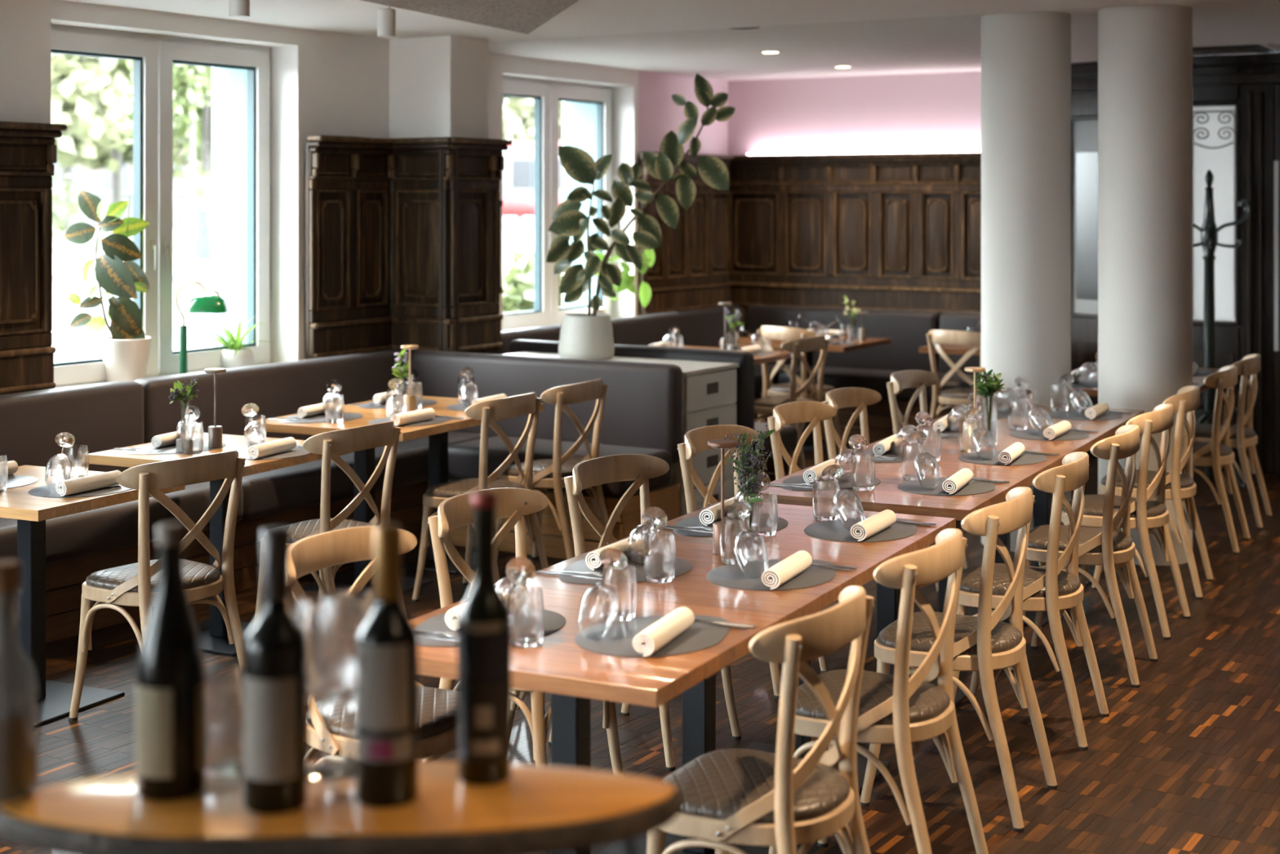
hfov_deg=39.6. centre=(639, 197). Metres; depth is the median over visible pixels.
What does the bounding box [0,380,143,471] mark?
cushion
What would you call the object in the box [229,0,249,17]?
light
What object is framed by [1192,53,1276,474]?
door
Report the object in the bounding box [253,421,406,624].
chair
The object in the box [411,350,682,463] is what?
cushion
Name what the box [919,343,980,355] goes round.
dining table
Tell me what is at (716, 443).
table lamp
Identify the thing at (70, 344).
pavement
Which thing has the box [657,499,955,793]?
dining table
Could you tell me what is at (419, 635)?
knife
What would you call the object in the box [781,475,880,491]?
placemat
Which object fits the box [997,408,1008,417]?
placemat
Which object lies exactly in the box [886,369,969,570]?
chair
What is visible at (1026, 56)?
column
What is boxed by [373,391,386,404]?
roll
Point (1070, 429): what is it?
fork
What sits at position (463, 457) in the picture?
seat cushion
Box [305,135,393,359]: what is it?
panelling
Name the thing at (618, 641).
placemat
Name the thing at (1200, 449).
seat cushion
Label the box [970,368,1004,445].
flower vase
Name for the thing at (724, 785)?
seat cushion
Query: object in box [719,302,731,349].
table lamp
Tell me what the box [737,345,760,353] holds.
roll
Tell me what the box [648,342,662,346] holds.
roll
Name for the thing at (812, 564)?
fork
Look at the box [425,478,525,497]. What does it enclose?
seat cushion
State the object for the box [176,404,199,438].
wine glass
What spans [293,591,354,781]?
wine glass
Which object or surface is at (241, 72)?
window
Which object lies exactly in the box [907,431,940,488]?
wine glass
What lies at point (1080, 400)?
wine glass
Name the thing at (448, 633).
fork
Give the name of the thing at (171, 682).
wine bottle
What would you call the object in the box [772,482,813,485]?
fork
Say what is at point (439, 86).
wall pier
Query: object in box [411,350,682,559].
bench
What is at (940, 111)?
wall
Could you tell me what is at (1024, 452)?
knife
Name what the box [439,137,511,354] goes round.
panelling
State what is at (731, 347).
flower vase
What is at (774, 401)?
seat cushion
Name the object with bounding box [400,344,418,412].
table lamp
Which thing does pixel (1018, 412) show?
tumbler
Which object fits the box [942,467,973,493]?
roll
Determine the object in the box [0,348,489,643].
window bench
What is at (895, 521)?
knife
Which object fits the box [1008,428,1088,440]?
placemat
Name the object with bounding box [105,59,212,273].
tree
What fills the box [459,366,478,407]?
wine glass
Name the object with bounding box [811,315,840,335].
wine glass
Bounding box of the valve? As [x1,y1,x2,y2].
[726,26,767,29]
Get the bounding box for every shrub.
[51,165,85,238]
[502,251,562,312]
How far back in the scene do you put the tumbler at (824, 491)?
5.48 m
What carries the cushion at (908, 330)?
on the bench at (872, 367)
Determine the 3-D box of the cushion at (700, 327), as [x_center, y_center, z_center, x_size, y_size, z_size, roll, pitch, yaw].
[0.251,1.093,12.913,0.150,0.515,1.930,0,0,31]
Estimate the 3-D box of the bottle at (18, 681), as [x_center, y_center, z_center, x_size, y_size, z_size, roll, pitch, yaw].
[-0.769,0.581,2.150,0.077,0.278,0.077,0,0,31]
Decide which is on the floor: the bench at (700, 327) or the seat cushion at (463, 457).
the bench at (700, 327)
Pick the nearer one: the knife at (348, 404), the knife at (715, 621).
the knife at (715, 621)
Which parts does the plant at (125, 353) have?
stem, flower pot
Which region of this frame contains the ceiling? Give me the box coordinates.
[62,0,1279,80]
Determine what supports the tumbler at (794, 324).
on the dining table at (808, 445)
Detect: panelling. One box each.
[0,121,66,394]
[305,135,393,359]
[389,137,458,351]
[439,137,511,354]
[637,151,734,315]
[727,151,981,337]
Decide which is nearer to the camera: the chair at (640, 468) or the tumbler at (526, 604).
the tumbler at (526, 604)
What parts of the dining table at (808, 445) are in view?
plate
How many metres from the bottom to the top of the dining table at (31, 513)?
0.750 m
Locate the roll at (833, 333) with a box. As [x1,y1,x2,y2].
[807,328,839,337]
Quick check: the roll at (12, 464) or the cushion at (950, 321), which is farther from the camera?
the cushion at (950, 321)
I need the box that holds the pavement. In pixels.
[51,216,533,362]
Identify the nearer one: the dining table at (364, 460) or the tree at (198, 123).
the dining table at (364, 460)
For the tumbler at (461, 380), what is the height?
0.122 m
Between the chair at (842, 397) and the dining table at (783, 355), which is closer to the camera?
the chair at (842, 397)
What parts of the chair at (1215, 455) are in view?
seat frame, rail, leg, leg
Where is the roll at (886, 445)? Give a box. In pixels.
[872,434,897,455]
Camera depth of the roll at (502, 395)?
8.41 m
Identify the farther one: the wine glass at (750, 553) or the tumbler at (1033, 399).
the tumbler at (1033, 399)
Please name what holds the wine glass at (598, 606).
on the placemat at (618, 641)
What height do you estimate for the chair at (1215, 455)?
0.896 m
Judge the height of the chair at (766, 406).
0.896 m
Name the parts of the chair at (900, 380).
leg, rail, leg, leg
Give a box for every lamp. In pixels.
[175,280,227,373]
[204,368,226,448]
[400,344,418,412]
[707,439,737,555]
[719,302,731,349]
[856,311,868,340]
[964,366,985,426]
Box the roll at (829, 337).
[825,335,832,343]
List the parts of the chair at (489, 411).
leg, seat frame, leg, leg, rail, leg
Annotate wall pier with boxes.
[389,35,488,508]
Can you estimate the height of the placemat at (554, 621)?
0.002 m
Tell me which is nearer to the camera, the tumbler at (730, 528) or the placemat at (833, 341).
the tumbler at (730, 528)
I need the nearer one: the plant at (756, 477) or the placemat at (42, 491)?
the plant at (756, 477)
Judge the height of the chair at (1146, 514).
0.896 m
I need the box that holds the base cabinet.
[505,351,739,523]
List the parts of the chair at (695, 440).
leg, rail, leg, leg, leg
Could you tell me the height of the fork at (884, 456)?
0.011 m
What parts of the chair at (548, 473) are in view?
leg, seat frame, leg, leg, rail, leg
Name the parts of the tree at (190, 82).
crown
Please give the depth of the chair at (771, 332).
11.74 m
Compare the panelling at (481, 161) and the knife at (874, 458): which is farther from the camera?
the panelling at (481, 161)
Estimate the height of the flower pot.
0.115 m
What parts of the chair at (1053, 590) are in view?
leg, leg, seat frame, rail, leg, leg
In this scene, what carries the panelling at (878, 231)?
attached to the wall at (940, 111)
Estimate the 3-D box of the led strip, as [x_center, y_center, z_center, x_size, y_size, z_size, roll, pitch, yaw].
[1.837,-0.335,13.235,2.330,0.015,0.035,0,0,31]
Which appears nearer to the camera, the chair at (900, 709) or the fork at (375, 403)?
the chair at (900, 709)
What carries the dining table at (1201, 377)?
on the floor
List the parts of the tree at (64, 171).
crown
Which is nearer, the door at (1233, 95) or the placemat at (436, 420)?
the placemat at (436, 420)
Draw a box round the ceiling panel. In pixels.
[360,0,578,34]
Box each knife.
[112,448,156,452]
[268,417,307,422]
[348,404,384,406]
[417,633,457,641]
[434,416,465,418]
[535,570,601,579]
[663,526,712,533]
[693,619,755,627]
[769,483,812,488]
[813,563,857,568]
[874,457,896,460]
[895,520,936,524]
[973,479,1009,483]
[1023,452,1059,455]
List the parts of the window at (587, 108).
sash, handle, sash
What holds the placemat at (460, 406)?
on the dining table at (437, 443)
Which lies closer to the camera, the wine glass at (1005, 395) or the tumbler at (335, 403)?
the tumbler at (335, 403)
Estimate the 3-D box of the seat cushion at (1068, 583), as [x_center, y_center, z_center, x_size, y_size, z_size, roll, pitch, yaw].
[1.264,1.272,5.920,0.392,0.037,0.401,0,0,24]
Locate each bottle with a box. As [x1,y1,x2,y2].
[0,559,37,801]
[135,522,205,800]
[243,526,306,814]
[355,523,418,808]
[457,492,511,785]
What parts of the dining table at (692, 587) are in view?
plate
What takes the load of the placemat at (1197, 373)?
on the dining table at (1201, 377)
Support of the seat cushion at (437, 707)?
on the chair at (437, 707)
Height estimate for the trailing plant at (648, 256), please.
0.653 m
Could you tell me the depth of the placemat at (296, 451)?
6.90 m
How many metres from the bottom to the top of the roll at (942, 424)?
0.052 m
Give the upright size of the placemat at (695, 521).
0.002 m
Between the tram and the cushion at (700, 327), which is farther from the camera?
the tram
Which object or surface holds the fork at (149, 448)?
on the placemat at (171, 449)
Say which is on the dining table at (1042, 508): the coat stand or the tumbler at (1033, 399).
the tumbler at (1033, 399)
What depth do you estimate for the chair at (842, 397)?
7.96 m
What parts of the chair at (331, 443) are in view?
leg, leg, rail, leg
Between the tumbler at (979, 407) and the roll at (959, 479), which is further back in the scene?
the tumbler at (979, 407)
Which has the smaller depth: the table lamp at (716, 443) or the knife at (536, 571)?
the knife at (536, 571)
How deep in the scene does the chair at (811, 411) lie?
7.40 m
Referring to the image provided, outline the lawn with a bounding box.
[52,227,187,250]
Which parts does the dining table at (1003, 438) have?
plate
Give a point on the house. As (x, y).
(86, 180)
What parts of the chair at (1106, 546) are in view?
leg, leg, seat frame, rail, leg, leg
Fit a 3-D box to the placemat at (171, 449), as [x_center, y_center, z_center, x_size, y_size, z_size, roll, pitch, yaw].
[-1.851,0.999,7.083,0.330,0.002,0.427,0,0,33]
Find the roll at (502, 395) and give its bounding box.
[471,393,506,404]
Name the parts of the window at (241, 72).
sash, handle, handle, sash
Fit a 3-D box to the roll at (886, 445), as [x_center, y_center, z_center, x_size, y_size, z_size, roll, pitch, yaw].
[0.971,0.971,6.966,0.052,0.052,0.274,0,0,22]
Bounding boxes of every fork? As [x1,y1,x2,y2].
[123,447,165,450]
[274,417,309,420]
[360,403,386,405]
[416,630,457,637]
[435,414,460,419]
[549,569,602,576]
[665,525,712,530]
[694,618,748,629]
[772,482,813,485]
[778,560,850,570]
[866,517,931,525]
[874,455,897,458]
[946,475,1003,483]
[1024,450,1057,455]
[1070,429,1095,432]
[1107,410,1130,413]
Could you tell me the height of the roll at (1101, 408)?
0.052 m
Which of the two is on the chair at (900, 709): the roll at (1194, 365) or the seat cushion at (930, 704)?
the seat cushion at (930, 704)
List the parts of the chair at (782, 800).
leg, leg, seat frame, leg, rail, leg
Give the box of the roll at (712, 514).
[698,496,735,525]
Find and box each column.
[981,11,1071,551]
[1097,4,1192,565]
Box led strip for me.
[746,150,981,155]
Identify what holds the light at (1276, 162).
attached to the door at (1275, 56)
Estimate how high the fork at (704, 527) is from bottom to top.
0.011 m
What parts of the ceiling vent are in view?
plate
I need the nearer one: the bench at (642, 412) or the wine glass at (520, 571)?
the wine glass at (520, 571)
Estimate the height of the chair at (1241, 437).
0.896 m
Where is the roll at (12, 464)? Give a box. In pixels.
[7,460,17,475]
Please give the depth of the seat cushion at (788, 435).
9.81 m
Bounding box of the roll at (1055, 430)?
[1043,420,1071,439]
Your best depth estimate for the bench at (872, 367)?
12.96 m
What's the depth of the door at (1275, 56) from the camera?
11.21 m
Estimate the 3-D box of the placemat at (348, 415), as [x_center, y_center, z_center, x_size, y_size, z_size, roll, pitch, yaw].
[-1.444,0.999,8.045,0.330,0.002,0.427,0,0,29]
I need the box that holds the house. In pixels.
[51,142,201,191]
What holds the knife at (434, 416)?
on the placemat at (436, 420)
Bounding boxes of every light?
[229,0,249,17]
[377,5,395,37]
[760,50,781,53]
[833,66,852,67]
[1274,160,1278,351]
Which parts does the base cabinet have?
drawer, drawer, drawer, drawer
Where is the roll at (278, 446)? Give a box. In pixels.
[247,436,296,458]
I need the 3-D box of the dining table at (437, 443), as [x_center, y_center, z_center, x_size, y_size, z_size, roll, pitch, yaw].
[-0.968,1.375,8.542,0.820,0.750,0.610,0,0,26]
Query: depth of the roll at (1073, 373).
9.53 m
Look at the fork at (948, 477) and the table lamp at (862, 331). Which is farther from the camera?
the table lamp at (862, 331)
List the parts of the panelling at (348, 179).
raised panel, scroll moulding, frieze panel, rail, rail, frieze moulding, cornice, cornice, moulding, board, foot moulding, raised panel, scroll moulding, frieze panel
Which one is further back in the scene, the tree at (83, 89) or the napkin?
the tree at (83, 89)
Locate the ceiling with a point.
(939, 44)
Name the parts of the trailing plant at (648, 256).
flower pot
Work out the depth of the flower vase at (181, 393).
6.99 m
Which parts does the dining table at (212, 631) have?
plate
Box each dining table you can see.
[0,465,185,726]
[88,432,351,656]
[265,408,478,592]
[344,395,543,573]
[409,588,786,853]
[526,536,882,853]
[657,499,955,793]
[683,346,791,364]
[719,336,891,452]
[761,462,1026,705]
[821,438,1073,612]
[885,418,1111,626]
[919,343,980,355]
[936,404,1144,587]
[1071,364,1219,499]
[1071,375,1209,528]
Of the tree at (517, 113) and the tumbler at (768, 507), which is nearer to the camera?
the tumbler at (768, 507)
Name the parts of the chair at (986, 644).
leg, seat frame, rail, leg, leg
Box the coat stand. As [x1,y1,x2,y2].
[1192,169,1250,488]
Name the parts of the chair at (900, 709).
leg, leg, seat frame, leg, rail, leg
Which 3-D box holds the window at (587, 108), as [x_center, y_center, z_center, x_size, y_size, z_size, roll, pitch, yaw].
[-0.713,0.065,12.263,0.615,1.730,1.620,0,0,31]
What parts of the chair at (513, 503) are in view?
leg, rail, leg, seat frame, leg, leg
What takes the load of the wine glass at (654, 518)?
on the placemat at (682, 566)
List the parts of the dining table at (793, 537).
plate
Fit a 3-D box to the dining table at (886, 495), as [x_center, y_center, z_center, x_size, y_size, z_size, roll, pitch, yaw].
[0.867,1.375,6.188,0.784,0.750,0.745,0,0,26]
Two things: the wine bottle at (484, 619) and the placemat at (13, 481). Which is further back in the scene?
the placemat at (13, 481)
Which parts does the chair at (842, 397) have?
leg, rail, leg, leg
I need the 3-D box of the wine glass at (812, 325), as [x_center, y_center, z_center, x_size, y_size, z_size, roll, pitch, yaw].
[1.220,0.908,12.625,0.219,0.178,0.086,0,0,-10]
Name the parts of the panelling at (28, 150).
raised panel, scroll moulding, frieze panel, rail, rail, board, frieze moulding, cornice, foot moulding, moulding, cornice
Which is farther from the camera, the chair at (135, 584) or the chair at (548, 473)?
the chair at (548, 473)
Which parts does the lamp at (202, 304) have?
lamp post, lamp shade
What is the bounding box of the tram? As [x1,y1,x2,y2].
[502,142,562,216]
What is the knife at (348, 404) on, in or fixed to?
on the placemat at (424, 402)
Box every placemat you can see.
[6,475,38,488]
[28,484,131,497]
[123,440,226,454]
[232,444,311,459]
[279,412,363,423]
[359,399,436,408]
[368,415,451,426]
[415,608,566,646]
[446,403,467,411]
[559,557,692,584]
[574,614,729,657]
[673,515,788,536]
[706,559,835,591]
[752,351,772,355]
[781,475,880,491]
[804,517,916,542]
[828,340,853,345]
[857,448,942,462]
[897,476,995,495]
[919,426,959,438]
[958,449,1046,465]
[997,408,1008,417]
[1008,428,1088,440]
[1048,410,1122,420]
[1071,379,1097,387]
[1192,368,1213,376]
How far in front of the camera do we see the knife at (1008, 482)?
6.22 m
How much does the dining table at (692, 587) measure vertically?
0.750 m
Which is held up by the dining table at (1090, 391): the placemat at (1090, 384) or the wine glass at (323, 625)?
the placemat at (1090, 384)
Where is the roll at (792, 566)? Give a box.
[761,550,812,589]
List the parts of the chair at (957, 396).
leg, seat frame, rail, leg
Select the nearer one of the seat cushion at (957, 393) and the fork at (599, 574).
the fork at (599, 574)
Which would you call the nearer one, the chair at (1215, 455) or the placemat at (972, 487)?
the placemat at (972, 487)
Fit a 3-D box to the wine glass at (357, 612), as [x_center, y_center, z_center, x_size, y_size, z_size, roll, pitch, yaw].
[-0.366,0.611,2.239,0.087,0.218,0.087,0,0,31]
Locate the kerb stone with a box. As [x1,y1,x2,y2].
[52,273,506,282]
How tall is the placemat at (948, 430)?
0.002 m
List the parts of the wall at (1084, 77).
pane, kick panel, kick panel, cornice, dark pane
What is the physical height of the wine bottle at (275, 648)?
0.328 m
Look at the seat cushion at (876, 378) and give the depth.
12.69 m
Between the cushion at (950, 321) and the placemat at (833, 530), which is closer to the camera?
the placemat at (833, 530)
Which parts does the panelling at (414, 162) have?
frieze panel, scroll moulding, cornice, raised panel, cornice, moulding, frieze moulding, foot moulding, board, rail, rail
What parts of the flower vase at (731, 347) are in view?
vase glass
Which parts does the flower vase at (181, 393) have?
vase glass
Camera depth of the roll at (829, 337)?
12.12 m
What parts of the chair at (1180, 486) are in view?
leg, seat frame, rail, leg, leg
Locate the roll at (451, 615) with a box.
[444,603,462,630]
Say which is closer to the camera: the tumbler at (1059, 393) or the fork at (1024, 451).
the fork at (1024, 451)
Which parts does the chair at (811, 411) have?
leg, rail, leg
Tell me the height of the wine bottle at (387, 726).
0.328 m
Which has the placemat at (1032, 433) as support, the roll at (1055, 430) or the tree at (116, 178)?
the roll at (1055, 430)
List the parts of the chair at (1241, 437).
seat frame, rail, leg, leg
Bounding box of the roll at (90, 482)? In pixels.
[55,470,121,496]
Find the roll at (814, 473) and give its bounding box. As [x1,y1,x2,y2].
[803,458,835,483]
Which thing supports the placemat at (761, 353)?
on the dining table at (783, 355)
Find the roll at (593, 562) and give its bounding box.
[585,537,629,570]
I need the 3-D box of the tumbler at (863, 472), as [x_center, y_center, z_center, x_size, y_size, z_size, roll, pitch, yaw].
[0.762,0.939,6.074,0.085,0.122,0.085,0,0,31]
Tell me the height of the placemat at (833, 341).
0.002 m
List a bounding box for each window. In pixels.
[50,24,270,388]
[502,75,611,330]
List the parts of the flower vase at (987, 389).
vase glass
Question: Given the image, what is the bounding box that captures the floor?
[0,438,1279,853]
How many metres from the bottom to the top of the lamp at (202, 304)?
0.488 m
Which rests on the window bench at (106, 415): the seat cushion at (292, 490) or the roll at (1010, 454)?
the seat cushion at (292, 490)
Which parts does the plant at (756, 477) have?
flower stem, flower stem, flower stem, vase glass, flower stem, flower stem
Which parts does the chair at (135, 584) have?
leg, leg, seat frame, rail, leg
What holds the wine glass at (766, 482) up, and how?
on the placemat at (695, 521)
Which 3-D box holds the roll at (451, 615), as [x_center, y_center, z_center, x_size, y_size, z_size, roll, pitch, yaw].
[-0.376,0.971,4.215,0.052,0.052,0.274,0,0,22]
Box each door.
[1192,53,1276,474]
[1271,53,1279,475]
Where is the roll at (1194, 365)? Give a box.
[1192,362,1197,374]
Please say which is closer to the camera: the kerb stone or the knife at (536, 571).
the knife at (536, 571)
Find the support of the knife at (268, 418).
on the placemat at (348, 415)
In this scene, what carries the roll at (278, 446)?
on the placemat at (296, 451)
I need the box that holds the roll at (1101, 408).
[1084,402,1109,419]
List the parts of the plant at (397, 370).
vase glass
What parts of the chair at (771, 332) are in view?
leg, rail, seat frame, leg, leg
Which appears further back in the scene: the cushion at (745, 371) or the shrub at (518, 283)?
the shrub at (518, 283)
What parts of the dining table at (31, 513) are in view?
plate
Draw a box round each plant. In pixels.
[63,190,151,382]
[193,315,270,368]
[546,73,735,359]
[585,235,654,313]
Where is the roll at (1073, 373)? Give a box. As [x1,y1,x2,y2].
[1071,370,1077,382]
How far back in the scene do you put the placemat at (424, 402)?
8.59 m
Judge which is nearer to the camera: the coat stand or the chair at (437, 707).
the chair at (437, 707)
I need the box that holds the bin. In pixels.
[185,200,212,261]
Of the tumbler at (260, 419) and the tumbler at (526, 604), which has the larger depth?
the tumbler at (260, 419)
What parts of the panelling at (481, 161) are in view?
raised panel, scroll moulding, rail, rail, frieze moulding, board, frieze panel, cornice, moulding, foot moulding, cornice, scroll moulding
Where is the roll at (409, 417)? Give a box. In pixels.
[391,408,435,426]
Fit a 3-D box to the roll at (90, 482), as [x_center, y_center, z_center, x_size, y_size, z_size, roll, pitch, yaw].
[-1.869,0.971,6.043,0.052,0.052,0.274,0,0,26]
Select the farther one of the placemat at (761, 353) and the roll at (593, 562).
the placemat at (761, 353)
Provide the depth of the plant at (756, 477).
5.06 m
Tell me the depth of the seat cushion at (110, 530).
7.13 m
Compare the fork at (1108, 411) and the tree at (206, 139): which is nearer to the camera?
the fork at (1108, 411)
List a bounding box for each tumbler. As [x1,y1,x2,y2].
[0,453,8,492]
[64,444,88,479]
[181,420,204,454]
[204,666,243,781]
[244,414,266,446]
[324,393,344,422]
[386,388,404,417]
[405,381,422,408]
[457,377,474,403]
[506,586,544,648]
[601,564,636,621]
[643,531,675,583]
[670,334,683,347]
[719,515,750,564]
[725,332,739,349]
[751,491,777,537]
[786,320,798,328]
[812,478,838,521]
[839,324,851,342]
[850,452,875,491]
[902,444,925,480]
[920,427,941,462]
[958,419,979,453]
[965,326,977,332]
[973,406,981,424]
[1008,400,1028,430]
[1019,389,1038,411]
[1050,383,1068,411]
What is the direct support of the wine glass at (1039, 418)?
on the placemat at (1032, 433)
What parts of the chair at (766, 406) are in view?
seat frame, leg, rail, leg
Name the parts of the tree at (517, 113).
crown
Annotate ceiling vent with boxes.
[1192,44,1275,55]
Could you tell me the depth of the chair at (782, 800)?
3.71 m
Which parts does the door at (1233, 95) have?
kick panel, pane, kick panel, cornice, post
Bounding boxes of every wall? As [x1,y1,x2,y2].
[0,0,389,519]
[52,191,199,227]
[488,53,728,330]
[728,71,981,430]
[1071,62,1097,454]
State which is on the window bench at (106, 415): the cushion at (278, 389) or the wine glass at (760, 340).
the cushion at (278, 389)
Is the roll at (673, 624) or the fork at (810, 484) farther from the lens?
the fork at (810, 484)
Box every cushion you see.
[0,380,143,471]
[0,481,243,564]
[85,559,220,592]
[133,348,416,444]
[240,431,489,519]
[281,518,374,543]
[306,685,457,739]
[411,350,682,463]
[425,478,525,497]
[448,435,672,497]
[501,324,560,354]
[502,458,579,478]
[508,339,754,449]
[610,305,743,348]
[661,748,849,822]
[745,422,797,462]
[746,305,940,373]
[754,363,799,395]
[754,395,817,407]
[768,382,835,393]
[777,365,977,403]
[795,669,950,724]
[877,611,1022,654]
[938,311,981,374]
[939,387,979,399]
[960,563,1080,596]
[1027,524,1132,552]
[1063,493,1166,517]
[1101,469,1194,488]
[1192,423,1256,439]
[1192,441,1232,457]
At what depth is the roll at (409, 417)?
7.83 m
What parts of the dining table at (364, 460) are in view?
plate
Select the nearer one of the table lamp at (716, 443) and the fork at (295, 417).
the table lamp at (716, 443)
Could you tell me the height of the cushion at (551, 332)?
0.515 m
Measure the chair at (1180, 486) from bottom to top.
0.896 m
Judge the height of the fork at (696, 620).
0.011 m
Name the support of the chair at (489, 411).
on the floor
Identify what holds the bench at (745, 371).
on the floor
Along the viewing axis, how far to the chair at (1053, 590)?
5.75 m
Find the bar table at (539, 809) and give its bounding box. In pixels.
[0,760,684,853]
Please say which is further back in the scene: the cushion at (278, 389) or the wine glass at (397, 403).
the cushion at (278, 389)
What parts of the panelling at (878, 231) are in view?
scroll moulding, frieze panel, raised panel, frieze panel, scroll moulding, raised panel, scroll moulding, frieze panel, raised panel, rail, moulding, rail, frieze moulding, foot moulding, board, cornice, cornice, frieze panel, scroll moulding, raised panel, scroll moulding, frieze panel, raised panel, frieze panel, raised panel, scroll moulding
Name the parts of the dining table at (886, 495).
plate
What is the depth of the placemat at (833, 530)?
5.30 m
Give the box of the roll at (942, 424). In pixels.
[933,414,948,431]
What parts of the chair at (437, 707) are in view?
leg, rail, seat frame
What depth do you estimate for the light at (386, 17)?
8.00 m
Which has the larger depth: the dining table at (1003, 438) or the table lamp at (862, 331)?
the table lamp at (862, 331)
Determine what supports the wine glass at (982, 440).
on the placemat at (1025, 458)
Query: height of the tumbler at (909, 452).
0.122 m
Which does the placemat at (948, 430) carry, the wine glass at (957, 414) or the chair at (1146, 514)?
the wine glass at (957, 414)
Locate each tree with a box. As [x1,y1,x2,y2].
[50,53,179,173]
[57,57,212,234]
[60,148,124,231]
[75,124,201,180]
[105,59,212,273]
[114,58,212,200]
[173,109,212,165]
[502,96,562,219]
[533,101,562,142]
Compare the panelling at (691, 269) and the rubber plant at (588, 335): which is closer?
the rubber plant at (588, 335)
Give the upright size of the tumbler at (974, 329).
0.122 m
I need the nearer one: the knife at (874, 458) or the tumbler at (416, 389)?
the knife at (874, 458)
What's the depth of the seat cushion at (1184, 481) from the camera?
7.90 m
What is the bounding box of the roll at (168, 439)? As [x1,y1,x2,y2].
[151,431,177,448]
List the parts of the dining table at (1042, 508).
plate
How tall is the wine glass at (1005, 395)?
0.179 m
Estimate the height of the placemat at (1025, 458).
0.002 m
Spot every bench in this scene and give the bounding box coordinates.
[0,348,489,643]
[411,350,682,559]
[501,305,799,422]
[508,339,797,481]
[746,305,981,443]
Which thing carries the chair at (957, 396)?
on the floor
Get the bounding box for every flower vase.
[168,377,199,451]
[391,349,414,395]
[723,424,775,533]
[725,307,743,350]
[841,294,862,340]
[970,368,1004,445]
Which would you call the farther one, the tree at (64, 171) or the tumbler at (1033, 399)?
the tree at (64, 171)
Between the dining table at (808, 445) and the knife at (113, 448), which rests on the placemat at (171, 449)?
the knife at (113, 448)
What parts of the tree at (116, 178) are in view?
crown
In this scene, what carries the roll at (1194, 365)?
on the placemat at (1197, 373)
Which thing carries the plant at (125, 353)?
on the window at (241, 72)
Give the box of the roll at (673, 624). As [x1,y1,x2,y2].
[632,606,694,656]
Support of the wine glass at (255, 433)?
on the placemat at (296, 451)
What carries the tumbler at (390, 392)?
on the dining table at (364, 460)
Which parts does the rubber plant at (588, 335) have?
flower pot, stem, stem, stem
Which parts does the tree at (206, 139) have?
crown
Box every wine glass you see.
[44,431,75,489]
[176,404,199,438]
[241,403,266,448]
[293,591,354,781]
[320,589,375,777]
[322,379,342,412]
[386,377,406,418]
[404,368,418,382]
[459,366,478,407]
[497,556,535,603]
[577,547,627,639]
[626,506,667,563]
[662,324,679,346]
[726,500,768,577]
[733,470,770,502]
[737,324,771,351]
[796,312,821,330]
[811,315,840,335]
[821,464,865,531]
[834,434,867,479]
[893,411,932,452]
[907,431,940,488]
[946,391,981,430]
[964,408,995,459]
[976,318,981,326]
[997,376,1028,411]
[1017,389,1053,435]
[1058,373,1093,415]
[1075,351,1097,382]
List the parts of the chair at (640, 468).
leg, rail, leg, leg, leg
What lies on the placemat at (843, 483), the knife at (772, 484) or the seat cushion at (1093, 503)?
the knife at (772, 484)
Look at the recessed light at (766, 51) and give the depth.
11.18 m
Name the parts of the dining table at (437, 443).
plate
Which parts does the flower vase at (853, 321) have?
vase glass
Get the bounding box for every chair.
[68,450,245,720]
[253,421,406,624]
[288,525,457,761]
[411,392,548,601]
[422,487,623,773]
[495,378,613,560]
[547,453,741,770]
[646,585,874,853]
[676,424,828,698]
[754,334,829,470]
[756,325,840,465]
[767,400,836,479]
[768,528,988,853]
[821,386,938,593]
[859,486,1057,831]
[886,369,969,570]
[926,329,981,419]
[952,451,1109,750]
[1008,424,1158,687]
[1061,404,1191,639]
[1091,385,1213,599]
[1192,354,1272,528]
[1192,365,1250,554]
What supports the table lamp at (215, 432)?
on the placemat at (171, 449)
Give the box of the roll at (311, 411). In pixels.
[297,403,324,417]
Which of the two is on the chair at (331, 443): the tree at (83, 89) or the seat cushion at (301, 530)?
the seat cushion at (301, 530)
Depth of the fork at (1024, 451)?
6.88 m
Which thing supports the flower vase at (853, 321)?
on the dining table at (808, 445)
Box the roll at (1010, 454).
[998,442,1025,464]
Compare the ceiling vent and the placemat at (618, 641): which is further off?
the ceiling vent
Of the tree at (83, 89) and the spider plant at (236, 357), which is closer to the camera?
the spider plant at (236, 357)
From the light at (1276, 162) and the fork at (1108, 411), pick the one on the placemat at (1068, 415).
the fork at (1108, 411)
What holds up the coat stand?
on the floor
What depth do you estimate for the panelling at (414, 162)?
9.81 m
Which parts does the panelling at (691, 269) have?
frieze panel, raised panel, scroll moulding, raised panel, scroll moulding, frieze panel, foot moulding, rail, board, cornice, cornice, frieze moulding, rail, moulding, frieze panel, raised panel, scroll moulding, raised panel, scroll moulding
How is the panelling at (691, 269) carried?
attached to the wall at (624, 83)
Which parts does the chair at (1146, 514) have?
leg, leg, seat frame, rail, leg, leg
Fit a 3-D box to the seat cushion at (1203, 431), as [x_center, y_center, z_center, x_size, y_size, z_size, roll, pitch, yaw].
[3.140,1.272,9.667,0.392,0.037,0.401,0,0,26]
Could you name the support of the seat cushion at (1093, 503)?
on the chair at (1146, 514)
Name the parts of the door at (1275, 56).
cornice, post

